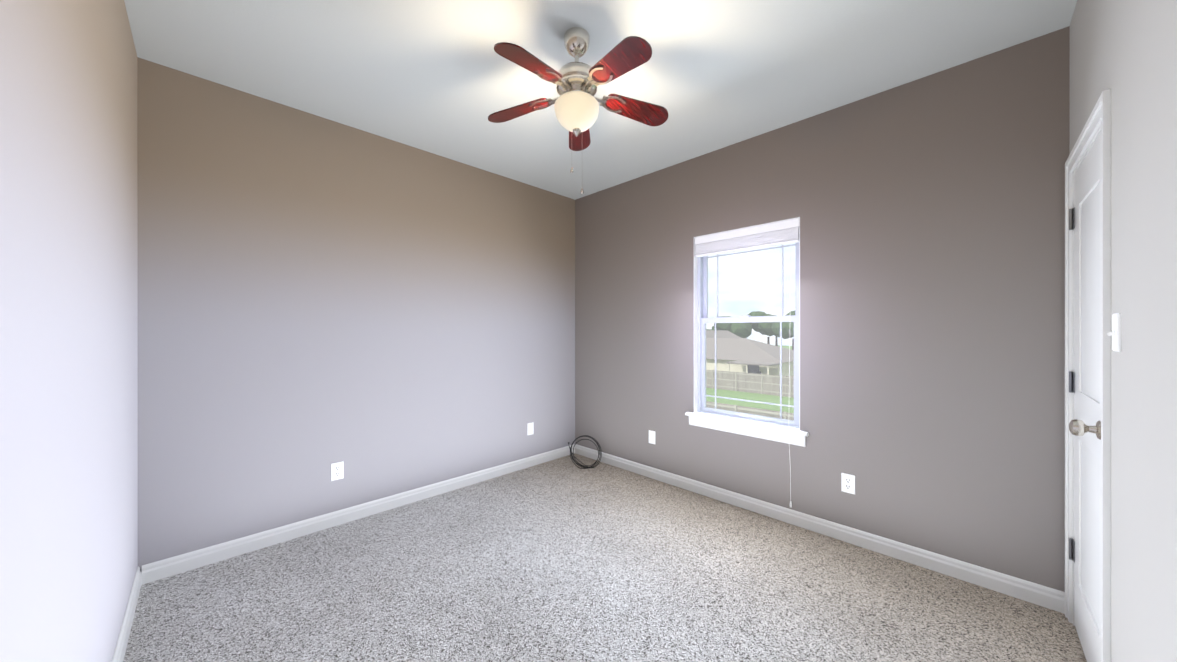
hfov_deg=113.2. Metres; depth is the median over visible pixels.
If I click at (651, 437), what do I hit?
outlet
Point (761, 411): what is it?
fence
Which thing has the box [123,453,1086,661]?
floor
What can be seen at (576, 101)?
ceiling fan
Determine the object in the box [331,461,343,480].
outlet
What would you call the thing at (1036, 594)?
baseboard
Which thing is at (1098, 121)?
door frame
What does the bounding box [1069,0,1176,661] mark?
wall
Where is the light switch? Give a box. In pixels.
[1107,313,1120,351]
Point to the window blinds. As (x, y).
(773, 234)
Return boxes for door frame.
[1065,89,1110,661]
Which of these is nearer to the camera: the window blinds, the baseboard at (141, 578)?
the baseboard at (141, 578)
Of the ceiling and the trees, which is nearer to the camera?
the ceiling
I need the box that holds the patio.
[726,361,779,374]
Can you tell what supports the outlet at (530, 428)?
attached to the wall at (379, 316)
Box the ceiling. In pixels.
[124,0,1076,199]
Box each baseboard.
[112,564,147,661]
[148,444,575,582]
[576,444,1064,613]
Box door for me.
[1069,132,1100,661]
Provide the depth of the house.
44.96 m
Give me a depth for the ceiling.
2.03 m
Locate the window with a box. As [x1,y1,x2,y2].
[694,217,799,429]
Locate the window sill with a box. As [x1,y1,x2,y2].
[685,412,808,446]
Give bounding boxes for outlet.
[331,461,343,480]
[527,422,533,434]
[649,430,654,443]
[841,473,854,494]
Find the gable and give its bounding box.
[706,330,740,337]
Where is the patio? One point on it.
(754, 363)
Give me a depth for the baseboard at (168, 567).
2.58 m
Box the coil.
[568,435,601,468]
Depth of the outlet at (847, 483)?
2.42 m
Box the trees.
[706,311,794,349]
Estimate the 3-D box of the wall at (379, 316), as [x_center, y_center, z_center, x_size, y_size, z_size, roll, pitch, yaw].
[-1.292,-0.052,3.157,3.100,2.740,0.140,0,0,-45]
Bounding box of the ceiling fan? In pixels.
[488,27,667,193]
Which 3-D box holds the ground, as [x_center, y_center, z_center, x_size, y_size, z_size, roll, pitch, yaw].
[29.720,5.814,85.678,156.460,0.300,200.000,0,0,-45]
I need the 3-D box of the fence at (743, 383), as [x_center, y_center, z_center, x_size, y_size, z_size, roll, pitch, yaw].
[7.884,4.762,42.701,0.110,1.830,70.045,0,0,-45]
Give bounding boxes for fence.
[706,370,793,397]
[706,401,793,419]
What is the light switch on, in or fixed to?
attached to the wall at (1125, 51)
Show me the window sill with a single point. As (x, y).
(784, 434)
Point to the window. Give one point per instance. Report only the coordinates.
(701, 318)
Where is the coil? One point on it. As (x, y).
(586, 466)
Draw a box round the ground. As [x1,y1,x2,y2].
[706,345,793,412]
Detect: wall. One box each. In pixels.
[0,0,137,661]
[137,57,574,571]
[575,26,1069,591]
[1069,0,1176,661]
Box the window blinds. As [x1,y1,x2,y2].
[695,218,798,507]
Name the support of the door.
in the wall at (1125, 51)
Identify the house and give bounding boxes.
[706,338,793,375]
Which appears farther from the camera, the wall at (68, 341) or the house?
the house

